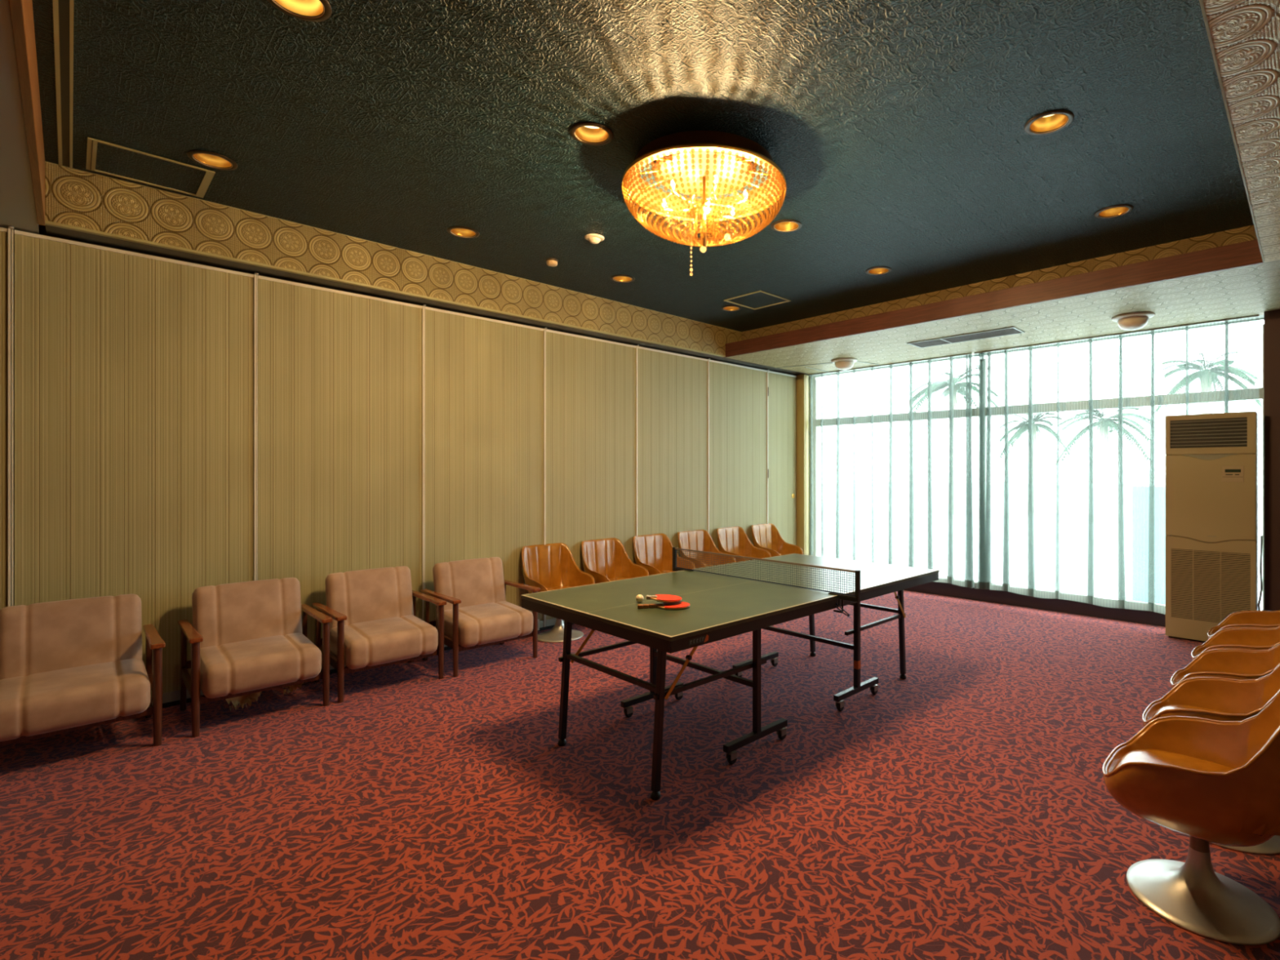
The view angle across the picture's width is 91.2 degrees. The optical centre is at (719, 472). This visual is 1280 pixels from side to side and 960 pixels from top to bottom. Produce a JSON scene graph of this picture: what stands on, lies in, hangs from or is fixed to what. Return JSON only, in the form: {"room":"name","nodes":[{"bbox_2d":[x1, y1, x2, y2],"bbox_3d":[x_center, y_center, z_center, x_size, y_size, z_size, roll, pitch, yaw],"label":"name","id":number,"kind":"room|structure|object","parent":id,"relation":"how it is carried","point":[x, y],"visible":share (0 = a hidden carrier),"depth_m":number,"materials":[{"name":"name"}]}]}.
{"room":"hotel game room","nodes":[
{"label":"hotel game room","id":0,"kind":"room"},
{"bbox_2d":[0,224,794,705],"bbox_3d":[-2.525,-0.240,5.541,0.291,3.620,10.920,0,0,44],"label":"wall","id":1,"kind":"structure","parent":0,"point":[170,428],"depth_m":4.71,"materials":[{"name":"brown fabric"}]},
{"bbox_2d":[151,622,573,708],"bbox_3d":[-2.494,1.552,5.456,0.054,0.035,10.440,0,0,44],"label":"baseboard","id":2,"kind":"structure","parent":1,"relation":"attached to","point":[331,671],"depth_m":4.24,"materials":[{"name":"black wood"}]},
{"bbox_2d":[44,220,725,357],"bbox_3d":[-1.928,-1.452,5.690,0.038,0.016,5.760,0,0,44],"label":"trim","id":3,"kind":"structure","parent":1,"relation":"attached to","point":[46,223],"depth_m":4.62,"materials":[{"name":"beige wood"}]},
{"bbox_2d":[44,162,741,355],"bbox_3d":[-1.887,-1.745,5.920,0.290,0.570,6.150,0,0,44],"label":"trim","id":4,"kind":"structure","parent":1,"relation":"attached to","point":[73,197],"depth_m":4.62,"materials":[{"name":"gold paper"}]},
{"bbox_2d":[45,225,807,375],"bbox_3d":[-1.391,-1.454,6.449,0.235,0.012,7.600,0,0,44],"label":"trim","id":5,"kind":"structure","parent":1,"relation":"attached to","point":[50,230],"depth_m":4.87,"materials":[{"name":"black"}]},
{"bbox_2d":[768,370,796,545],"bbox_3d":[0.878,0.060,8.966,0.077,2.980,0.685,0,0,44],"label":"door","id":6,"kind":"structure","parent":1,"relation":"in","point":[781,386],"depth_m":8.94,"materials":[{"name":"wood"}]},
{"bbox_2d":[795,374,808,555],"bbox_3d":[1.207,0.063,9.231,0.185,3.014,0.108,0,0,44],"label":"trim","id":7,"kind":"structure","parent":1,"relation":"attached to","point":[802,380],"depth_m":9.18,"materials":[{"name":"brown paint"}]},
{"bbox_2d":[775,362,832,368],"bbox_3d":[1.150,-1.441,8.336,0.888,0.006,0.018,0,0,29],"label":"trim","id":8,"kind":"structure","parent":1,"relation":"attached to","point":[828,362],"depth_m":8.34,"materials":[{"name":"grey"}]},
{"bbox_2d":[0,590,1279,959],"bbox_3d":[-0.245,1.630,3.361,7.000,0.120,10.920,0,0,44],"label":"floor","id":9,"kind":"structure","parent":0,"point":[962,808],"depth_m":2.84,"materials":[{"name":"carpet"}]},
{"bbox_2d":[0,594,165,746],"bbox_3d":[-3.675,1.162,3.527,0.702,0.818,0.744,0,0,44],"label":"wooden armchair","id":10,"kind":"object","parent":9,"relation":"on","point":[71,664],"visible":1,"depth_m":3.52,"materials":[{"name":"brown wood"}]},
{"bbox_2d":[0,594,142,679],"bbox_3d":[-3.824,0.995,3.670,0.124,0.490,0.600,-16,-11,43],"label":"cushion","id":11,"kind":"object","parent":10,"relation":"on","point":[41,637],"depth_m":3.62,"materials":[{"name":"beige fabric"}]},
{"bbox_2d":[0,657,150,742],"bbox_3d":[-3.629,1.248,3.483,0.574,0.220,0.616,4,3,44],"label":"seat cushion","id":12,"kind":"object","parent":10,"relation":"on","point":[35,703],"depth_m":3.36,"materials":[{"name":"beige fabric"}]},
{"bbox_2d":[177,577,332,737],"bbox_3d":[-3.091,1.162,4.138,0.702,0.818,0.744,0,0,44],"label":"wooden armchair","id":13,"kind":"object","parent":9,"relation":"on","point":[247,639],"visible":1,"depth_m":4.08,"materials":[{"name":"brown wood"}]},
{"bbox_2d":[191,577,302,648],"bbox_3d":[-3.240,0.995,4.281,0.124,0.490,0.600,-16,-11,43],"label":"cushion","id":14,"kind":"object","parent":13,"relation":"on","point":[224,614],"depth_m":4.23,"materials":[{"name":"beige fabric"}]},
{"bbox_2d":[200,632,321,697],"bbox_3d":[-3.045,1.248,4.094,0.574,0.220,0.616,4,3,44],"label":"seat cushion","id":15,"kind":"object","parent":13,"relation":"on","point":[229,668],"depth_m":3.95,"materials":[{"name":"beige fabric"}]},
{"bbox_2d":[311,565,446,702],"bbox_3d":[-2.563,1.162,4.690,0.702,0.818,0.744,0,0,44],"label":"wooden armchair","id":16,"kind":"object","parent":9,"relation":"on","point":[375,624],"visible":0.98,"depth_m":4.63,"materials":[{"name":"brown wood"}]},
{"bbox_2d":[324,565,413,629],"bbox_3d":[-2.712,0.995,4.832,0.124,0.490,0.600,-16,-11,43],"label":"cushion","id":17,"kind":"object","parent":16,"relation":"on","point":[367,595],"depth_m":4.78,"materials":[{"name":"beige fabric"}]},
{"bbox_2d":[329,614,438,669],"bbox_3d":[-2.517,1.248,4.646,0.574,0.220,0.616,4,3,44],"label":"seat cushion","id":18,"kind":"object","parent":16,"relation":"on","point":[383,640],"depth_m":4.50,"materials":[{"name":"beige fabric"}]},
{"bbox_2d":[421,556,540,676],"bbox_3d":[-2.006,1.162,5.229,0.702,0.818,0.744,0,0,44],"label":"wooden armchair","id":19,"kind":"object","parent":9,"relation":"on","point":[477,613],"visible":0.96,"depth_m":5.17,"materials":[{"name":"brown wood"}]},
{"bbox_2d":[432,556,506,614],"bbox_3d":[-2.155,0.995,5.372,0.124,0.490,0.600,-16,-11,43],"label":"cushion","id":20,"kind":"object","parent":19,"relation":"on","point":[476,581],"depth_m":5.32,"materials":[{"name":"beige fabric"}]},
{"bbox_2d":[435,600,533,647],"bbox_3d":[-1.960,1.248,5.185,0.574,0.220,0.616,4,3,44],"label":"seat cushion","id":21,"kind":"object","parent":19,"relation":"on","point":[480,624],"depth_m":5.02,"materials":[{"name":"beige fabric"}]},
{"bbox_2d":[521,542,594,642],"bbox_3d":[-1.546,1.141,5.968,0.606,0.858,0.587,0,0,44],"label":"chair","id":22,"kind":"object","parent":9,"relation":"on","point":[548,566],"visible":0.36,"depth_m":6.13,"materials":[{"name":"plastic"}]},
{"bbox_2d":[546,586,574,591],"bbox_3d":[-1.508,1.152,5.931,0.453,0.063,0.464,0,0,44],"label":"seat cushion","id":23,"kind":"object","parent":22,"relation":"on","point":[559,587],"depth_m":6.05,"materials":[{"name":"leather"}]},
{"bbox_2d":[581,537,648,583],"bbox_3d":[-1.080,1.141,6.456,0.606,0.858,0.587,0,0,42],"label":"chair","id":24,"kind":"object","parent":9,"relation":"on","point":[606,560],"visible":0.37,"depth_m":6.65,"materials":[{"name":"brown leather"}]},
{"bbox_2d":[608,577,630,581],"bbox_3d":[-1.040,1.152,6.420,0.453,0.063,0.464,0,0,42],"label":"seat cushion","id":25,"kind":"object","parent":24,"relation":"on","point":[619,578],"depth_m":6.55,"materials":[{"name":"leather"}]},
{"bbox_2d":[632,533,695,575],"bbox_3d":[-0.613,1.141,6.944,0.606,0.858,0.587,0,0,44],"label":"chair","id":26,"kind":"object","parent":9,"relation":"on","point":[652,552],"visible":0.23,"depth_m":7.14,"materials":[{"name":"brown leather"}]},
{"bbox_2d":[660,570,673,573],"bbox_3d":[-0.575,1.152,6.907,0.453,0.063,0.464,0,0,44],"label":"seat cushion","id":27,"kind":"object","parent":26,"relation":"on","point":[662,571],"depth_m":7.04,"materials":[{"name":"leather"}]},
{"bbox_2d":[677,529,735,568],"bbox_3d":[-0.147,1.141,7.432,0.606,0.858,0.587,0,0,44],"label":"chair","id":28,"kind":"object","parent":9,"relation":"on","point":[695,540],"visible":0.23,"depth_m":7.65,"materials":[{"name":"brown leather"}]},
{"bbox_2d":[520,553,939,799],"bbox_3d":[0.228,1.151,4.199,1.365,0.837,2.670,0,0,44],"label":"table","id":29,"kind":"object","parent":9,"relation":"on","point":[721,607],"visible":0.95,"depth_m":3.59,"materials":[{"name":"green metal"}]},
{"bbox_2d":[635,594,643,602],"bbox_3d":[-0.453,0.711,3.508,0.045,0.045,0.045,0,0,44],"label":"ball","id":30,"kind":"object","parent":29,"relation":"on","point":[639,598],"visible":1,"depth_m":3.49,"materials":[{"name":"beige plastic"}]},
{"bbox_2d":[637,601,689,609],"bbox_3d":[-0.305,0.723,3.378,0.285,0.021,0.163,0,0,-9],"label":"bat","id":31,"kind":"object","parent":29,"relation":"on","point":[680,605],"visible":0.98,"depth_m":3.36,"materials":[{"name":"red rubber"}]},
{"bbox_2d":[645,594,681,602],"bbox_3d":[-0.300,0.690,3.433,0.177,0.034,0.167,0,0,30],"label":"bat","id":32,"kind":"object","parent":31,"relation":"on","point":[659,597],"visible":1,"depth_m":3.40,"materials":[{"name":"red rubber"}]},
{"bbox_2d":[672,546,860,617],"bbox_3d":[0.220,0.707,4.191,1.637,0.272,0.064,0,0,44],"label":"net","id":33,"kind":"object","parent":29,"relation":"attached to","point":[856,597],"visible":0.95,"depth_m":4.07,"materials":[{"name":"black fabric"}]},
{"bbox_2d":[716,526,771,562],"bbox_3d":[0.319,1.141,7.920,0.606,0.858,0.587,0,0,42],"label":"chair","id":34,"kind":"object","parent":9,"relation":"on","point":[732,540],"visible":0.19,"depth_m":8.13,"materials":[{"name":"brown leather"}]},
{"bbox_2d":[751,523,803,556],"bbox_3d":[0.786,1.141,8.408,0.606,0.858,0.587,0,0,43],"label":"chair","id":35,"kind":"object","parent":9,"relation":"on","point":[766,536],"visible":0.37,"depth_m":8.61,"materials":[{"name":"brown leather"}]},
{"bbox_2d":[1102,692,1279,945],"bbox_3d":[1.772,1.141,2.277,0.606,0.858,0.587,0,0,44],"label":"chair","id":36,"kind":"object","parent":9,"relation":"on","point":[1206,780],"visible":1,"depth_m":2.19,"materials":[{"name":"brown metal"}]},
{"bbox_2d":[1112,749,1235,773],"bbox_3d":[1.733,1.152,2.314,0.453,0.063,0.464,0,0,44],"label":"seat cushion","id":37,"kind":"object","parent":36,"relation":"on","point":[1185,758],"depth_m":2.44,"materials":[{"name":"leather"}]},
{"bbox_2d":[1142,665,1279,854],"bbox_3d":[2.257,1.141,2.767,0.606,0.858,0.587,0,0,44],"label":"chair","id":38,"kind":"object","parent":9,"relation":"on","point":[1219,699],"visible":0.32,"depth_m":2.93,"materials":[{"name":"brown leather"}]},
{"bbox_2d":[1151,704,1237,718],"bbox_3d":[2.219,1.152,2.804,0.453,0.063,0.464,0,0,44],"label":"seat cushion","id":39,"kind":"object","parent":38,"relation":"on","point":[1155,708],"depth_m":2.97,"materials":[{"name":"leather"}]},
{"bbox_2d":[1165,411,1257,642],"bbox_3d":[4.558,0.515,5.776,0.653,2.110,0.250,0,0,44],"label":"air conditioner","id":40,"kind":"object","parent":9,"relation":"on","point":[1211,460],"visible":0.95,"depth_m":5.70,"materials":[{"name":"beige metal"}]},
{"bbox_2d":[1192,550,1193,619],"bbox_3d":[4.398,1.042,5.775,0.006,0.645,0.012,0,0,44],"label":"grille","id":41,"kind":"object","parent":40,"relation":"attached to","point":[1193,550],"depth_m":5.77,"materials":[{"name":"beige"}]},
{"bbox_2d":[1170,417,1247,448],"bbox_3d":[4.480,-0.361,5.710,0.558,0.262,0.005,0,0,44],"label":"grille","id":42,"kind":"object","parent":40,"relation":"attached to","point":[1185,432],"depth_m":5.70,"materials":[{"name":"grey"}]},
{"bbox_2d":[1220,551,1221,622],"bbox_3d":[4.543,1.042,5.637,0.006,0.645,0.012,0,0,44],"label":"grille","id":43,"kind":"object","parent":40,"relation":"attached to","point":[1220,552],"depth_m":5.63,"materials":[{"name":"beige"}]},
{"bbox_2d":[1257,535,1262,610],"bbox_3d":[4.887,1.065,5.620,0.078,0.991,0.025,0,0,-35],"label":"power cable","id":44,"kind":"object","parent":40,"relation":"attached to","point":[1261,536],"visible":0.66,"depth_m":5.63,"materials":[{"name":"grey plastic"}]},
{"bbox_2d":[1169,644,1279,688],"bbox_3d":[2.743,1.141,3.257,0.606,0.858,0.587,0,0,44],"label":"chair","id":45,"kind":"object","parent":9,"relation":"on","point":[1233,664],"visible":0.24,"depth_m":3.45,"materials":[{"name":"orange plastic"}]},
{"bbox_2d":[1178,671,1199,681],"bbox_3d":[2.704,1.152,3.295,0.453,0.063,0.464,0,0,44],"label":"seat cushion","id":46,"kind":"object","parent":45,"relation":"on","point":[1181,674],"depth_m":3.51,"materials":[{"name":"leather"}]},
{"bbox_2d":[1191,626,1279,661],"bbox_3d":[3.228,1.141,3.748,0.606,0.858,0.587,0,0,44],"label":"chair","id":47,"kind":"object","parent":9,"relation":"on","point":[1236,637],"visible":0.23,"depth_m":3.96,"materials":[{"name":"orange plastic"}]},
{"bbox_2d":[1207,610,1279,639],"bbox_3d":[3.714,1.141,4.238,0.606,0.858,0.587,0,0,44],"label":"chair","id":48,"kind":"object","parent":9,"relation":"on","point":[1253,619],"visible":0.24,"depth_m":4.46,"materials":[{"name":"orange plastic"}]},
{"bbox_2d":[0,0,1279,377],"bbox_3d":[-0.157,-1.737,3.367,6.320,0.586,10.750,0,0,44],"label":"ceiling","id":49,"kind":"structure","parent":0,"point":[1251,290],"depth_m":4.65,"materials":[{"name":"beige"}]},
{"bbox_2d":[8,0,44,225],"bbox_3d":[-2.101,-1.734,1.850,5.095,0.592,0.030,0,0,44],"label":"trim","id":50,"kind":"structure","parent":49,"relation":"attached to","point":[21,12],"depth_m":2.44,"materials":[{"name":"brown wood"}]},
{"bbox_2d":[831,357,857,370],"bbox_3d":[1.597,-1.381,7.979,0.336,0.127,0.336,0,0,44],"label":"dome ceiling light","id":51,"kind":"object","parent":49,"relation":"attached to","point":[843,363],"visible":1,"depth_m":7.88,"materials":[{"name":"white glass"}]},
{"bbox_2d":[807,352,973,588],"bbox_3d":[2.182,-0.024,8.347,2.418,2.838,0.090,0,0,44],"label":"sheer curtain","id":52,"kind":"object","parent":49,"relation":"hanging from","point":[969,582],"visible":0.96,"depth_m":8.10,"materials":[{"name":"fabric"}]},
{"bbox_2d":[906,326,1025,347],"bbox_3d":[2.606,-1.439,6.647,1.130,0.010,0.330,0,0,44],"label":"ceiling vent","id":53,"kind":"object","parent":49,"relation":"in","point":[1011,330],"visible":1,"depth_m":6.60,"materials":[{"name":"black"}]},
{"bbox_2d":[724,239,1263,357],"bbox_3d":[1.887,-1.524,6.028,5.100,0.168,0.022,0,0,44],"label":"trim","id":54,"kind":"structure","parent":49,"relation":"attached to","point":[1247,253],"depth_m":5.29,"materials":[{"name":"brown wood"}]},
{"bbox_2d":[741,224,1257,340],"bbox_3d":[2.144,-1.760,6.265,5.060,0.541,0.120,0,0,44],"label":"trim","id":55,"kind":"structure","parent":49,"relation":"attached to","point":[1245,233],"depth_m":5.56,"materials":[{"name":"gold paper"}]},
{"bbox_2d":[973,315,1258,614],"bbox_3d":[4.012,-0.012,6.598,2.590,2.862,0.090,0,0,44],"label":"sheer curtain","id":56,"kind":"object","parent":49,"relation":"hanging from","point":[984,582],"visible":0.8,"depth_m":6.75,"materials":[{"name":"fabric"}]},
{"bbox_2d":[1111,311,1155,330],"bbox_3d":[3.811,-1.381,5.737,0.336,0.127,0.336,0,0,44],"label":"dome ceiling light","id":57,"kind":"object","parent":49,"relation":"attached to","point":[1135,320],"visible":1,"depth_m":5.65,"materials":[{"name":"white glass"}]},
{"bbox_2d":[1199,0,1264,262],"bbox_3d":[1.739,-1.446,2.180,0.008,0.009,5.755,0,0,44],"label":"trim","id":58,"kind":"structure","parent":49,"relation":"attached to","point":[1202,4],"depth_m":2.45,"materials":[{"name":"beige wood"}]},
{"bbox_2d":[31,0,1253,332],"bbox_3d":[0.019,-1.803,4.043,5.060,0.001,6.070,0,0,44],"label":"ceiling","id":59,"kind":"structure","parent":0,"point":[895,131],"depth_m":3.23,"materials":[{"name":"black paint"}]},
{"bbox_2d":[52,0,62,165],"bbox_3d":[-2.034,-1.800,1.892,5.055,0.006,0.015,0,0,44],"label":"trim","id":60,"kind":"structure","parent":59,"relation":"attached to","point":[55,4],"depth_m":2.80,"materials":[{"name":"beige wood"}]},
{"bbox_2d":[57,0,70,167],"bbox_3d":[-2.018,-1.801,1.908,5.055,0.002,0.030,0,0,44],"label":"trim","id":61,"kind":"structure","parent":59,"relation":"attached to","point":[64,5],"depth_m":2.82,"materials":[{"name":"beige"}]},
{"bbox_2d":[69,0,74,168],"bbox_3d":[-2.004,-1.800,1.923,5.055,0.006,0.011,0,0,44],"label":"trim","id":62,"kind":"structure","parent":59,"relation":"attached to","point":[71,2],"depth_m":2.79,"materials":[{"name":"beige wood"}]},
{"bbox_2d":[85,136,215,198],"bbox_3d":[-3.383,-1.797,3.695,0.493,0.010,0.535,0,0,44],"label":"ceiling hatch","id":63,"kind":"object","parent":59,"relation":"attached to","point":[102,157],"visible":1,"depth_m":3.68,"materials":[{"name":"beige"}]},
{"bbox_2d":[186,150,237,170],"bbox_3d":[-2.924,-1.839,3.583,0.228,0.092,0.228,0,0,44],"label":"recessed light","id":64,"kind":"object","parent":59,"relation":"in","point":[206,158],"visible":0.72,"depth_m":3.62,"materials":[{"name":"brown metal"}]},
{"bbox_2d":[266,0,331,22],"bbox_3d":[-1.612,-1.839,2.366,0.228,0.092,0.228,0,0,44],"label":"recessed light","id":65,"kind":"object","parent":59,"relation":"in","point":[313,11],"visible":1,"depth_m":2.44,"materials":[{"name":"gold metal"}]},
{"bbox_2d":[44,160,740,332],"bbox_3d":[-1.822,-1.800,5.775,0.004,0.005,6.070,0,0,44],"label":"trim","id":66,"kind":"structure","parent":59,"relation":"attached to","point":[45,161],"depth_m":4.65,"materials":[{"name":"beige wood"}]},
{"bbox_2d":[446,226,479,238],"bbox_3d":[-1.921,-1.839,4.654,0.228,0.092,0.228,0,0,44],"label":"recessed light","id":67,"kind":"object","parent":59,"relation":"in","point":[458,231],"visible":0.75,"depth_m":4.71,"materials":[{"name":"gold metal"}]},
{"bbox_2d":[546,257,558,266],"bbox_3d":[-1.424,-1.778,5.269,0.100,0.050,0.100,0,0,44],"label":"detector","id":68,"kind":"object","parent":59,"relation":"attached to","point":[552,262],"visible":1,"depth_m":5.24,"materials":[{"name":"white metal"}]},
{"bbox_2d":[569,121,613,146],"bbox_3d":[-0.681,-1.839,3.305,0.228,0.092,0.228,0,0,44],"label":"recessed light","id":69,"kind":"object","parent":59,"relation":"in","point":[589,133],"visible":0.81,"depth_m":3.36,"materials":[{"name":"gold metal"}]},
{"bbox_2d":[584,233,604,244],"bbox_3d":[-0.963,-1.780,4.767,0.148,0.045,0.148,0,0,44],"label":"smoke detector","id":70,"kind":"object","parent":59,"relation":"attached to","point":[593,238],"visible":1,"depth_m":4.73,"materials":[{"name":"beige plastic"}]},
{"bbox_2d":[609,274,635,282],"bbox_3d":[-0.904,-1.839,5.768,0.228,0.092,0.228,0,0,44],"label":"recessed light","id":71,"kind":"object","parent":59,"relation":"in","point":[619,277],"visible":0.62,"depth_m":5.83,"materials":[{"name":"gold metal"}]},
{"bbox_2d":[622,130,786,275],"bbox_3d":[-0.093,-1.487,3.686,0.969,0.632,0.969,0,0,13],"label":"crystal chandelier","id":72,"kind":"object","parent":59,"relation":"hanging from","point":[702,163],"visible":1,"depth_m":3.64,"materials":[{"name":"gold metal"}]},
{"bbox_2d":[720,305,742,311],"bbox_3d":[0.123,-1.839,6.807,0.228,0.092,0.228,0,0,44],"label":"recessed light","id":73,"kind":"object","parent":59,"relation":"in","point":[727,308],"visible":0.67,"depth_m":6.86,"materials":[{"name":"gold metal"}]},
{"bbox_2d":[724,290,791,309],"bbox_3d":[0.390,-1.797,6.493,0.500,0.010,0.495,0,0,44],"label":"ceiling hatch","id":74,"kind":"object","parent":59,"relation":"attached to","point":[757,300],"visible":1,"depth_m":6.48,"materials":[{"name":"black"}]},
{"bbox_2d":[770,219,802,232],"bbox_3d":[0.485,-1.839,4.537,0.228,0.092,0.228,0,0,44],"label":"recessed light","id":75,"kind":"object","parent":59,"relation":"in","point":[783,225],"visible":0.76,"depth_m":4.60,"materials":[{"name":"gold metal"}]},
{"bbox_2d":[865,266,891,275],"bbox_3d":[1.412,-1.839,5.541,0.228,0.092,0.228,0,0,44],"label":"recessed light","id":76,"kind":"object","parent":59,"relation":"in","point":[878,270],"visible":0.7,"depth_m":5.60,"materials":[{"name":"orange glass"}]},
{"bbox_2d":[1023,109,1074,135],"bbox_3d":[1.692,-1.839,3.200,0.228,0.092,0.228,0,0,44],"label":"recessed light","id":77,"kind":"object","parent":59,"relation":"in","point":[1053,121],"visible":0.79,"depth_m":3.25,"materials":[{"name":"gold metal"}]},
{"bbox_2d":[1094,204,1133,218],"bbox_3d":[2.715,-1.839,4.286,0.228,0.092,0.228,0,0,44],"label":"recessed light","id":78,"kind":"object","parent":59,"relation":"in","point":[1115,211],"visible":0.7,"depth_m":4.33,"materials":[{"name":"gold metal"}]},
{"bbox_2d":[808,376,1165,626],"bbox_3d":[3.635,0.063,7.274,6.800,3.014,0.140,0,0,44],"label":"wall","id":79,"kind":"structure","parent":0,"point":[1147,617],"depth_m":7.32,"materials":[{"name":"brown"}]},
{"bbox_2d":[814,318,1263,610],"bbox_3d":[3.276,-0.032,7.576,5.085,2.864,0.080,0,0,44],"label":"window","id":80,"kind":"structure","parent":79,"relation":"in","point":[876,419],"depth_m":6.95,"materials":[{"name":"silver metal"}]},
{"bbox_2d":[822,481,1262,610],"bbox_3d":[40.568,1.970,49.662,110.000,0.100,112.140,0,0,44],"label":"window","id":81,"kind":"structure","parent":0,"point":[906,485],"depth_m":20.43,"materials":[{"name":"grey glass"}]},
{"bbox_2d":[906,364,1001,515],"bbox_3d":[10.668,-1.450,28.539,4.205,6.747,4.234,0,0,44],"label":"palm tree","id":82,"kind":"object","parent":81,"relation":"on","point":[974,384],"visible":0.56,"depth_m":28.36,"materials":[{"name":"green plant"}]},
{"bbox_2d":[996,412,1070,513],"bbox_3d":[14.802,-0.523,29.429,3.178,4.896,3.204,0,0,44],"label":"palm tree","id":83,"kind":"object","parent":81,"relation":"on","point":[1052,413],"visible":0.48,"depth_m":29.30,"materials":[{"name":"green plant"}]},
{"bbox_2d":[1055,407,1151,518],"bbox_3d":[16.137,-0.481,26.139,3.609,4.812,3.454,0,0,44],"label":"palm tree","id":84,"kind":"object","parent":81,"relation":"on","point":[1125,408],"visible":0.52,"depth_m":25.97,"materials":[{"name":"green plant"}]},
{"bbox_2d":[1133,485,1164,604],"bbox_3d":[6.628,1.060,9.297,0.670,1.720,0.600,0,0,44],"label":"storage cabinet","id":85,"kind":"object","parent":81,"relation":"on","point":[1134,486],"visible":0.36,"depth_m":9.18,"materials":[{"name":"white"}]},
{"bbox_2d":[1154,351,1262,413],"bbox_3d":[16.723,-1.066,21.367,2.939,5.980,2.984,0,0,44],"label":"palm tree","id":86,"kind":"object","parent":81,"relation":"on","point":[1259,402],"visible":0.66,"depth_m":21.23,"materials":[{"name":"green plant"}]},
{"bbox_2d":[1263,309,1279,611],"bbox_3d":[5.456,0.063,5.326,1.175,3.014,0.440,0,0,44],"label":"wall","id":87,"kind":"structure","parent":0,"point":[1271,318],"depth_m":5.54,"materials":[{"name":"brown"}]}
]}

